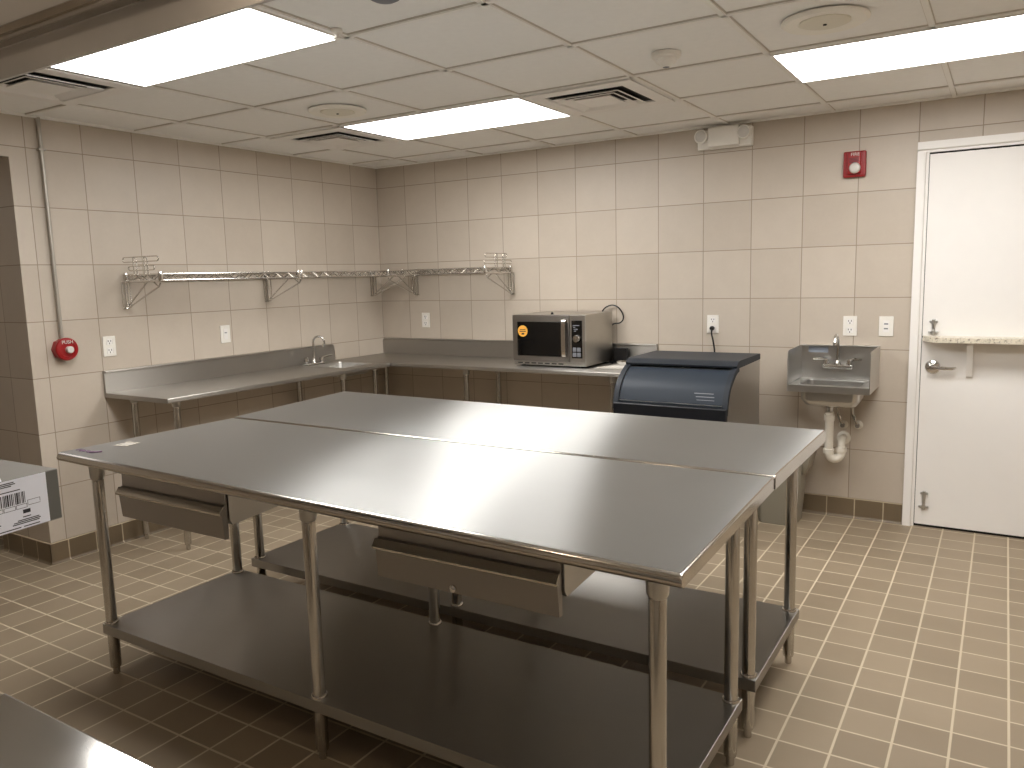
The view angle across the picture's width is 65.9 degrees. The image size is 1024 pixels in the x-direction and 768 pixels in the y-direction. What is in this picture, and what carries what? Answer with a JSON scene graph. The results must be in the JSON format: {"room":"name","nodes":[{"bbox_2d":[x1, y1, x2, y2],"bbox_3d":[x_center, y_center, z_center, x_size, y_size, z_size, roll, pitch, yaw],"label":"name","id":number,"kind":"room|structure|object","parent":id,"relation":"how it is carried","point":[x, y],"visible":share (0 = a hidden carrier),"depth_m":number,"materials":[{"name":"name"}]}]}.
{"room":"commercial kitchen","nodes":[
{"label":"commercial kitchen","id":0,"kind":"room"},
{"bbox_2d":[0,113,384,542],"bbox_3d":[-2.808,-0.204,4.273,0.494,2.411,5.791,3,9,32],"label":"wall","id":1,"kind":"structure","parent":0,"point":[114,195],"depth_m":4.76,"materials":[{"name":"tile"}]},
{"bbox_2d":[3,533,53,564],"bbox_3d":[-2.750,0.925,4.474,0.512,0.118,0.018,3,9,32],"label":"baseboard","id":2,"kind":"object","parent":1,"relation":"attached to","point":[27,547],"visible":0.87,"depth_m":4.46,"materials":[{"name":"tile"}]},
{"bbox_2d":[35,117,63,338],"bbox_3d":[-2.484,-0.822,4.242,0.029,1.177,0.040,3,9,32],"label":"conduit","id":3,"kind":"object","parent":1,"relation":"attached to","point":[40,149],"visible":0.98,"depth_m":4.23,"materials":[{"name":"silver metal"}]},
{"bbox_2d":[51,338,77,360],"bbox_3d":[-2.443,-0.191,4.325,0.079,0.125,0.125,3,9,32],"label":"button","id":4,"kind":"object","parent":1,"relation":"attached to","point":[66,349],"visible":1,"depth_m":4.30,"materials":[{"name":"red plastic"}]},
{"bbox_2d":[102,336,116,356],"bbox_3d":[-2.329,-0.218,4.569,0.010,0.116,0.076,3,9,32],"label":"wall outlet","id":5,"kind":"object","parent":1,"relation":"attached to","point":[109,345],"visible":1,"depth_m":4.56,"materials":[{"name":"white plastic"}]},
{"bbox_2d":[106,339,112,344],"bbox_3d":[-2.327,-0.244,4.564,0.004,0.034,0.037,3,9,32],"label":"receptacle","id":6,"kind":"object","parent":5,"relation":"attached to","point":[108,341],"depth_m":4.56,"materials":[{"name":"white plastic"}]},
{"bbox_2d":[107,348,113,353],"bbox_3d":[-2.326,-0.193,4.571,0.004,0.034,0.037,3,9,32],"label":"receptacle","id":7,"kind":"object","parent":5,"relation":"attached to","point":[109,350],"depth_m":4.57,"materials":[{"name":"white plastic"}]},
{"bbox_2d":[49,519,171,564],"bbox_3d":[-1.784,0.755,5.534,0.018,0.118,2.841,3,9,32],"label":"baseboard","id":8,"kind":"structure","parent":1,"relation":"attached to","point":[87,543],"depth_m":4.54,"materials":[{"name":"tile"}]},
{"bbox_2d":[121,281,160,308],"bbox_3d":[-2.123,-0.513,4.540,0.354,0.167,0.037,3,9,32],"label":"shelf bracket","id":9,"kind":"object","parent":1,"relation":"attached to","point":[145,282],"visible":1,"depth_m":4.59,"materials":[{"name":"silver metal"}]},
{"bbox_2d":[123,270,300,281],"bbox_3d":[-1.848,-0.680,4.964,0.360,0.053,1.057,3,9,32],"label":"wire shelf","id":10,"kind":"object","parent":1,"relation":"attached to","point":[159,275],"visible":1,"depth_m":4.77,"materials":[{"name":"silver metal"}]},
{"bbox_2d":[122,255,158,275],"bbox_3d":[-2.121,-0.676,4.516,0.342,0.112,0.011,3,9,32],"label":"shelf ledge","id":11,"kind":"object","parent":10,"relation":"on","point":[134,257],"visible":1,"depth_m":4.51,"materials":[{"name":"silver metal"}]},
{"bbox_2d":[102,344,334,394],"bbox_3d":[-1.859,-0.116,5.324,0.026,0.154,1.847,3,9,32],"label":"backsplash","id":12,"kind":"structure","parent":1,"relation":"attached to","point":[117,380],"depth_m":5.12,"materials":[{"name":"metal"}]},
{"bbox_2d":[220,325,230,342],"bbox_3d":[-1.903,-0.332,5.246,0.010,0.116,0.076,3,9,32],"label":"light switch","id":13,"kind":"object","parent":1,"relation":"attached to","point":[225,329],"visible":1,"depth_m":5.24,"materials":[{"name":"white plastic"}]},
{"bbox_2d":[264,278,300,301],"bbox_3d":[-1.569,-0.649,5.423,0.354,0.167,0.037,3,9,32],"label":"shelf bracket","id":14,"kind":"object","parent":1,"relation":"attached to","point":[270,298],"visible":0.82,"depth_m":5.47,"materials":[{"name":"silver metal"}]},
{"bbox_2d":[266,269,403,277],"bbox_3d":[-1.283,-0.818,5.865,0.360,0.053,1.087,3,9,32],"label":"wire shelf","id":15,"kind":"object","parent":1,"relation":"attached to","point":[370,274],"visible":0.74,"depth_m":5.71,"materials":[{"name":"silver metal"}]},
{"bbox_2d":[370,276,404,295],"bbox_3d":[-0.995,-0.789,6.340,0.354,0.167,0.037,3,9,32],"label":"shelf bracket","id":16,"kind":"object","parent":1,"relation":"attached to","point":[374,293],"visible":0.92,"depth_m":6.40,"materials":[{"name":"silver metal"}]},
{"bbox_2d":[0,506,1023,767],"bbox_3d":[-0.818,1.149,3.233,7.711,0.091,6.035,3,9,32],"label":"floor","id":17,"kind":"structure","parent":0,"point":[909,640],"depth_m":3.11,"materials":[{"name":"tile"}]},
{"bbox_2d":[0,693,154,767],"bbox_3d":[0.014,0.988,0.545,2.030,0.914,0.393,3,9,32],"label":"countertop","id":18,"kind":"structure","parent":17,"relation":"on","point":[30,737],"depth_m":1.04,"materials":[{"name":"metal"}]},
{"bbox_2d":[102,344,389,549],"bbox_3d":[-1.609,0.331,5.235,0.587,1.029,1.849,3,9,32],"label":"countertop","id":19,"kind":"structure","parent":17,"relation":"on","point":[174,383],"depth_m":4.99,"materials":[{"name":"metal"}]},
{"bbox_2d":[172,402,180,406],"bbox_3d":[-1.883,0.097,4.428,0.057,0.064,0.057,3,9,32],"label":"socket","id":20,"kind":"object","parent":19,"relation":"attached to","point":[177,404],"depth_m":4.41,"materials":[{"name":"metal"}]},
{"bbox_2d":[105,360,389,403],"bbox_3d":[-1.622,-0.039,5.179,0.587,0.027,1.836,3,9,32],"label":"countertop","id":21,"kind":"structure","parent":19,"relation":"on","point":[190,390],"depth_m":4.87,"materials":[{"name":"metal"}]},
{"bbox_2d":[303,335,332,365],"bbox_3d":[-1.422,-0.251,5.802,0.107,0.216,0.279,3,9,32],"label":"faucet","id":22,"kind":"object","parent":19,"relation":"on","point":[306,360],"visible":1,"depth_m":5.78,"materials":[{"name":"silver metal"}]},
{"bbox_2d":[311,362,371,376],"bbox_3d":[-1.238,-0.103,5.753,0.332,0.074,0.323,3,9,32],"label":"sink","id":23,"kind":"object","parent":19,"relation":"in","point":[338,365],"depth_m":5.84,"materials":[{"name":"metal"}]},
{"bbox_2d":[339,374,345,379],"bbox_3d":[-1.173,-0.065,5.475,0.057,0.064,0.057,3,9,32],"label":"socket","id":24,"kind":"object","parent":19,"relation":"attached to","point":[342,377],"depth_m":5.46,"materials":[{"name":"metal"}]},
{"bbox_2d":[56,418,773,767],"bbox_3d":[-0.454,0.710,2.708,2.452,0.902,0.842,3,9,32],"label":"work table","id":25,"kind":"object","parent":17,"relation":"on","point":[522,529],"visible":1,"depth_m":2.44,"materials":[{"name":"metal"}]},
{"bbox_2d":[88,467,104,480],"bbox_3d":[-1.579,0.331,3.004,0.062,0.064,0.062,3,9,32],"label":"socket","id":26,"kind":"object","parent":25,"relation":"attached to","point":[96,474],"depth_m":2.98,"materials":[{"name":"metal"}]},
{"bbox_2d":[299,510,316,522],"bbox_3d":[-0.624,0.387,2.414,0.062,0.064,0.062,3,9,32],"label":"socket","id":27,"kind":"object","parent":25,"relation":"attached to","point":[305,517],"depth_m":2.39,"materials":[{"name":"metal"}]},
{"bbox_2d":[103,570,741,767],"bbox_3d":[-0.444,0.967,2.750,2.301,0.040,0.658,3,9,32],"label":"shelf","id":28,"kind":"object","parent":25,"relation":"attached to","point":[462,696],"depth_m":2.58,"materials":[{"name":"metal"}]},
{"bbox_2d":[646,581,668,600],"bbox_3d":[0.328,0.449,1.778,0.062,0.064,0.062,3,9,32],"label":"socket","id":29,"kind":"object","parent":25,"relation":"attached to","point":[654,591],"depth_m":1.76,"materials":[{"name":"metal"}]},
{"bbox_2d":[338,337,657,412],"bbox_3d":[-0.189,0.219,5.780,2.417,1.029,0.610,3,9,32],"label":"countertop","id":30,"kind":"structure","parent":17,"relation":"on","point":[465,355],"depth_m":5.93,"materials":[{"name":"metal"}]},
{"bbox_2d":[463,370,468,374],"bbox_3d":[-0.323,-0.097,5.543,0.057,0.064,0.057,3,9,32],"label":"socket","id":31,"kind":"object","parent":30,"relation":"attached to","point":[465,372],"depth_m":5.52,"materials":[{"name":"metal"}]},
{"bbox_2d":[512,304,623,367],"bbox_3d":[0.380,-0.333,5.386,0.623,0.396,0.484,3,9,32],"label":"microwave","id":32,"kind":"object","parent":30,"relation":"on","point":[553,338],"visible":1,"depth_m":5.24,"materials":[{"name":"metal"}]},
{"bbox_2d":[596,364,623,368],"bbox_3d":[0.716,-0.120,5.193,0.241,0.007,0.311,3,9,32],"label":"paper sheet","id":33,"kind":"object","parent":30,"relation":"on","point":[616,366],"visible":0.43,"depth_m":5.12,"materials":[{"name":"white paper"}]},
{"bbox_2d":[616,360,626,365],"bbox_3d":[0.745,-0.138,5.194,0.116,0.026,0.116,3,9,32],"label":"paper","id":34,"kind":"object","parent":33,"relation":"on","point":[620,362],"visible":0.61,"depth_m":5.17,"materials":[{"name":"white paper"}]},
{"bbox_2d":[609,377,616,382],"bbox_3d":[0.633,-0.041,4.952,0.057,0.064,0.057,3,9,32],"label":"socket","id":35,"kind":"object","parent":30,"relation":"attached to","point":[611,379],"depth_m":4.94,"materials":[{"name":"metal"}]},
{"bbox_2d":[610,347,628,363],"bbox_3d":[0.727,-0.193,5.394,0.100,0.101,0.125,3,9,32],"label":"box","id":36,"kind":"object","parent":30,"relation":"on","point":[619,353],"visible":0.77,"depth_m":5.40,"materials":[{"name":"black plastic"}]},
{"bbox_2d":[235,391,825,737],"bbox_3d":[-0.053,0.602,3.383,2.478,0.913,0.770,3,9,32],"label":"work table","id":37,"kind":"object","parent":17,"relation":"on","point":[606,614],"visible":0.62,"depth_m":3.03,"materials":[{"name":"metal"}]},
{"bbox_2d":[251,523,798,691],"bbox_3d":[-0.068,0.866,3.398,2.371,0.040,0.628,3,9,32],"label":"shelf","id":38,"kind":"object","parent":37,"relation":"attached to","point":[606,614],"depth_m":3.05,"materials":[{"name":"metal"}]},
{"bbox_2d":[613,350,759,424],"bbox_3d":[1.064,0.336,4.782,0.674,1.001,0.692,3,9,32],"label":"machine","id":39,"kind":"object","parent":17,"relation":"on","point":[708,386],"visible":0.52,"depth_m":4.54,"materials":[{"name":"plastic"}]},
{"bbox_2d":[758,451,815,525],"bbox_3d":[1.644,0.598,4.758,0.318,0.460,0.271,3,9,32],"label":"waste bin","id":40,"kind":"object","parent":17,"relation":"on","point":[772,510],"visible":0.43,"depth_m":4.69,"materials":[{"name":"grey plastic"}]},
{"bbox_3d":[-1.559,0.860,1.540,0.579,0.980,0.594,3,9,32],"label":"stand","id":41,"kind":"object","parent":17,"relation":"on","visible":0},
{"bbox_2d":[0,459,61,535],"bbox_3d":[-1.327,0.282,1.651,0.366,0.119,0.610,2,9,25],"label":"carton","id":42,"kind":"object","parent":41,"relation":"on","point":[29,493],"visible":1,"depth_m":1.77,"materials":[{"name":"cardboard"}]},
{"bbox_2d":[0,482,40,533],"bbox_3d":[-1.115,0.275,1.672,0.001,0.106,0.243,2,9,25],"label":"print","id":43,"kind":"object","parent":42,"relation":"attached to","point":[20,502],"depth_m":1.74},
{"bbox_2d":[0,0,1023,166],"bbox_3d":[-0.883,-1.325,2.894,7.711,0.082,6.035,3,9,32],"label":"ceiling","id":44,"kind":"structure","parent":0,"point":[481,33],"depth_m":3.56,"materials":[{"name":"tile"}]},
{"bbox_2d":[0,68,141,105],"bbox_3d":[-2.074,-1.315,3.478,0.585,0.026,0.585,3,9,32],"label":"ceiling vent","id":45,"kind":"object","parent":44,"relation":"in","point":[50,85],"visible":0.87,"depth_m":3.50,"materials":[{"name":"white metal"}]},
{"bbox_2d":[0,0,273,81],"bbox_3d":[-0.627,-0.791,0.717,4.450,0.380,1.411,3,9,32],"label":"exhaust hood","id":46,"kind":"object","parent":44,"relation":"hanging from","point":[36,35],"visible":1,"depth_m":1.71,"materials":[{"name":"metal"}]},
{"bbox_2d":[50,7,343,86],"bbox_3d":[-1.294,-1.277,2.995,1.207,0.012,0.593,3,9,32],"label":"recessed light","id":47,"kind":"object","parent":44,"relation":"in","point":[251,34],"visible":0.67,"depth_m":3.01,"materials":[{"name":"white paint"}]},
{"bbox_2d":[270,127,402,150],"bbox_3d":[-1.109,-1.552,5.019,0.585,0.026,0.585,3,9,32],"label":"ceiling vent","id":48,"kind":"object","parent":44,"relation":"in","point":[338,138],"visible":1,"depth_m":4.97,"materials":[{"name":"white metal"}]},
{"bbox_2d":[331,28,342,39],"bbox_3d":[-0.634,-1.264,2.856,0.043,0.034,0.043,3,9,32],"label":"sprinkler head","id":49,"kind":"object","parent":44,"relation":"attached to","point":[336,31],"visible":1,"depth_m":2.85},
{"bbox_2d":[308,104,366,117],"bbox_3d":[-0.927,-1.444,4.199,0.305,0.020,0.305,3,9,32],"label":"ceiling speaker","id":50,"kind":"object","parent":44,"relation":"attached to","point":[328,110],"visible":1,"depth_m":4.16},
{"bbox_2d":[320,108,353,115],"bbox_3d":[-0.927,-1.444,4.199,0.177,0.014,0.177,3,9,32],"label":"grille","id":51,"kind":"object","parent":50,"relation":"attached to","point":[328,111],"depth_m":4.17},
{"bbox_2d":[371,0,398,3],"bbox_3d":[-0.406,-1.232,2.519,0.098,0.018,0.098,3,9,32],"label":"sprinkler head","id":52,"kind":"object","parent":44,"relation":"attached to","point":[376,1],"visible":1,"depth_m":2.53},
{"bbox_2d":[341,97,571,139],"bbox_3d":[-0.328,-1.513,4.536,1.207,0.012,0.593,3,9,32],"label":"recessed light","id":53,"kind":"object","parent":44,"relation":"in","point":[516,110],"visible":0.9,"depth_m":4.49,"materials":[{"name":"white paint"}]},
{"bbox_2d":[25,0,1023,164],"bbox_3d":[-0.882,-1.279,2.899,7.468,0.012,5.794,3,9,32],"label":"grid","id":54,"kind":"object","parent":44,"relation":"attached to","point":[925,3],"depth_m":3.57,"materials":[{"name":"paint"}]},
{"bbox_2d":[522,79,674,115],"bbox_3d":[0.453,-1.461,4.054,0.585,0.026,0.585,3,9,32],"label":"ceiling vent","id":55,"kind":"object","parent":44,"relation":"in","point":[628,93],"visible":1,"depth_m":4.01,"materials":[{"name":"white metal"}]},
{"bbox_2d":[651,49,680,67],"bbox_3d":[0.640,-1.344,3.279,0.122,0.057,0.122,3,9,32],"label":"smoke detector","id":56,"kind":"object","parent":44,"relation":"attached to","point":[665,58],"visible":1,"depth_m":3.24,"materials":[{"name":"white plastic"}]},
{"bbox_2d":[781,5,870,34],"bbox_3d":[1.141,-1.318,2.879,0.305,0.020,0.305,3,9,32],"label":"ceiling speaker","id":57,"kind":"object","parent":44,"relation":"attached to","point":[830,19],"visible":1,"depth_m":2.84},
{"bbox_2d":[799,14,850,29],"bbox_3d":[1.141,-1.318,2.879,0.177,0.014,0.177,3,9,32],"label":"grille","id":58,"kind":"object","parent":57,"relation":"attached to","point":[823,21],"depth_m":2.86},
{"bbox_2d":[770,13,1023,82],"bbox_3d":[1.754,-1.392,3.249,1.207,0.012,0.593,3,9,32],"label":"recessed light","id":59,"kind":"object","parent":44,"relation":"in","point":[1004,34],"visible":1,"depth_m":3.29,"materials":[{"name":"white paint"}]},
{"bbox_2d":[376,89,1023,522],"bbox_3d":[1.470,-0.426,5.076,5.913,2.411,0.122,3,9,32],"label":"wall","id":60,"kind":"structure","parent":0,"point":[770,238],"depth_m":5.09,"materials":[{"name":"tile"}]},
{"bbox_2d":[388,275,418,294],"bbox_3d":[-0.854,-0.773,6.192,0.037,0.167,0.354,3,9,32],"label":"shelf bracket","id":61,"kind":"object","parent":60,"relation":"attached to","point":[413,292],"visible":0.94,"depth_m":6.28,"materials":[{"name":"silver metal"}]},
{"bbox_2d":[422,313,429,326],"bbox_3d":[-0.692,-0.513,6.340,0.076,0.116,0.010,3,9,32],"label":"wall outlet","id":62,"kind":"object","parent":60,"relation":"attached to","point":[425,316],"visible":1,"depth_m":6.33,"materials":[{"name":"white plastic"}]},
{"bbox_2d":[386,266,511,275],"bbox_3d":[-0.478,-0.849,5.935,0.914,0.053,0.371,3,9,32],"label":"wire shelf","id":63,"kind":"object","parent":60,"relation":"attached to","point":[485,269],"visible":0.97,"depth_m":5.81,"materials":[{"name":"silver metal"}]},
{"bbox_2d":[484,253,511,267],"bbox_3d":[-0.099,-0.889,5.682,0.011,0.112,0.369,3,9,32],"label":"wire rack","id":64,"kind":"object","parent":63,"relation":"on","point":[494,257],"visible":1,"depth_m":5.67,"materials":[{"name":"silver metal"}]},
{"bbox_2d":[486,272,514,293],"bbox_3d":[-0.087,-0.728,5.719,0.037,0.167,0.354,3,9,32],"label":"shelf bracket","id":65,"kind":"object","parent":60,"relation":"attached to","point":[510,273],"visible":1,"depth_m":5.82,"materials":[{"name":"silver metal"}]},
{"bbox_2d":[0,86,1023,168],"bbox_3d":[-0.169,-1.236,2.461,5.791,0.012,5.791,3,9,32],"label":"trim","id":66,"kind":"structure","parent":60,"relation":"attached to","point":[1020,87],"depth_m":4.83,"materials":[{"name":"paint"}]},
{"bbox_2d":[383,337,657,360],"bbox_3d":[-0.047,-0.252,5.966,2.417,0.154,0.026,3,9,32],"label":"backsplash","id":67,"kind":"structure","parent":60,"relation":"attached to","point":[455,347],"depth_m":6.17,"materials":[{"name":"metal"}]},
{"bbox_2d":[709,326,714,351],"bbox_3d":[1.300,-0.194,5.115,0.045,0.364,0.032,3,9,32],"label":"plug","id":68,"kind":"object","parent":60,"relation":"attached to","point":[711,328],"visible":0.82,"depth_m":5.09,"materials":[{"name":"black plastic"}]},
{"bbox_2d":[707,315,718,332],"bbox_3d":[1.300,-0.388,5.111,0.076,0.116,0.010,3,9,32],"label":"wall outlet","id":69,"kind":"object","parent":60,"relation":"attached to","point":[712,320],"visible":1,"depth_m":5.11,"materials":[{"name":"white plastic"}]},
{"bbox_2d":[710,317,715,322],"bbox_3d":[1.298,-0.413,5.105,0.037,0.034,0.004,3,9,32],"label":"receptacle","id":70,"kind":"object","parent":69,"relation":"attached to","point":[712,319],"depth_m":5.10,"materials":[{"name":"white plastic"}]},
{"bbox_2d":[694,124,753,150],"bbox_3d":[1.308,-1.526,4.880,0.350,0.128,0.096,3,9,32],"label":"emergency light","id":71,"kind":"object","parent":60,"relation":"attached to","point":[735,135],"visible":1,"depth_m":4.85,"materials":[{"name":"white plastic"}]},
{"bbox_2d":[787,344,879,411],"bbox_3d":[1.869,-0.025,4.592,0.440,0.373,0.375,3,9,32],"label":"sink","id":72,"kind":"object","parent":60,"relation":"attached to","point":[818,385],"visible":1,"depth_m":4.65,"materials":[{"name":"metal"}]},
{"bbox_2d":[813,334,861,369],"bbox_3d":[1.914,-0.188,4.656,0.273,0.222,0.160,3,9,32],"label":"faucet","id":73,"kind":"object","parent":72,"relation":"attached to","point":[826,364],"visible":1,"depth_m":4.68,"materials":[{"name":"silver metal"}]},
{"bbox_2d":[823,411,850,462],"bbox_3d":[1.934,0.305,4.696,0.125,0.306,0.223,3,9,32],"label":"drain pipe","id":74,"kind":"object","parent":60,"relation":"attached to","point":[843,437],"visible":1,"depth_m":4.63,"materials":[{"name":"white plastic"}]},
{"bbox_2d":[801,344,877,379],"bbox_3d":[1.956,-0.116,4.725,0.433,0.233,0.037,3,9,32],"label":"backsplash","id":75,"kind":"structure","parent":60,"relation":"attached to","point":[812,368],"depth_m":4.73,"materials":[{"name":"metal"}]},
{"bbox_2d":[836,407,847,428],"bbox_3d":[1.982,0.140,4.737,0.065,0.268,0.054,3,9,32],"label":"supply valve","id":76,"kind":"object","parent":60,"relation":"attached to","point":[843,424],"visible":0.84,"depth_m":4.73,"materials":[{"name":"silver metal"}]},
{"bbox_2d":[843,316,856,335],"bbox_3d":[2.002,-0.344,4.677,0.076,0.116,0.010,3,9,32],"label":"wall outlet","id":77,"kind":"object","parent":60,"relation":"attached to","point":[849,322],"visible":1,"depth_m":4.67,"materials":[{"name":"white plastic"}]},
{"bbox_2d":[846,327,852,332],"bbox_3d":[2.001,-0.318,4.679,0.037,0.034,0.004,3,9,32],"label":"receptacle","id":78,"kind":"object","parent":77,"relation":"attached to","point":[848,329],"depth_m":4.68,"materials":[{"name":"white plastic"}]},
{"bbox_2d":[847,319,852,323],"bbox_3d":[1.999,-0.369,4.672,0.037,0.034,0.004,3,9,32],"label":"receptacle","id":79,"kind":"object","parent":77,"relation":"attached to","point":[849,321],"depth_m":4.67,"materials":[{"name":"white plastic"}]},
{"bbox_2d":[802,493,901,523],"bbox_3d":[0.628,0.670,5.688,3.929,0.118,0.018,3,9,32],"label":"baseboard","id":80,"kind":"structure","parent":60,"relation":"attached to","point":[888,512],"depth_m":4.80,"materials":[{"name":"tile"}]},
{"bbox_2d":[843,150,866,177],"bbox_3d":[1.960,-1.261,4.524,0.122,0.146,0.081,3,9,32],"label":"fire alarm","id":81,"kind":"object","parent":60,"relation":"attached to","point":[854,162],"visible":1,"depth_m":4.51,"materials":[{"name":"red plastic"}]},
{"bbox_2d":[851,407,862,428],"bbox_3d":[2.052,0.142,4.694,0.065,0.265,0.054,3,9,32],"label":"supply valve","id":82,"kind":"object","parent":60,"relation":"attached to","point":[857,424],"visible":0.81,"depth_m":4.69,"materials":[{"name":"silver metal"}]},
{"bbox_2d":[879,316,893,335],"bbox_3d":[2.167,-0.335,4.575,0.076,0.116,0.010,3,9,32],"label":"wall outlet","id":83,"kind":"object","parent":60,"relation":"attached to","point":[886,323],"visible":1,"depth_m":4.57,"materials":[{"name":"white plastic"}]},
{"bbox_2d":[902,132,1023,525],"bbox_3d":[2.739,-0.226,4.219,1.100,2.179,0.034,3,9,32],"label":"trim","id":84,"kind":"structure","parent":60,"relation":"attached to","point":[924,148],"depth_m":4.44,"materials":[{"name":"white paint"}]},
{"bbox_2d":[913,144,1023,538],"bbox_3d":[2.709,-0.189,4.173,0.984,2.121,0.152,3,9,32],"label":"door","id":85,"kind":"structure","parent":60,"relation":"in","point":[969,477],"depth_m":4.35,"materials":[{"name":"white paint"}]},
{"bbox_2d":[923,336,1023,344],"bbox_3d":[2.704,-0.228,4.162,0.972,0.027,0.139,3,9,32],"label":"shelf","id":86,"kind":"object","parent":85,"relation":"attached to","point":[927,340],"depth_m":4.26,"materials":[{"name":"stone"}]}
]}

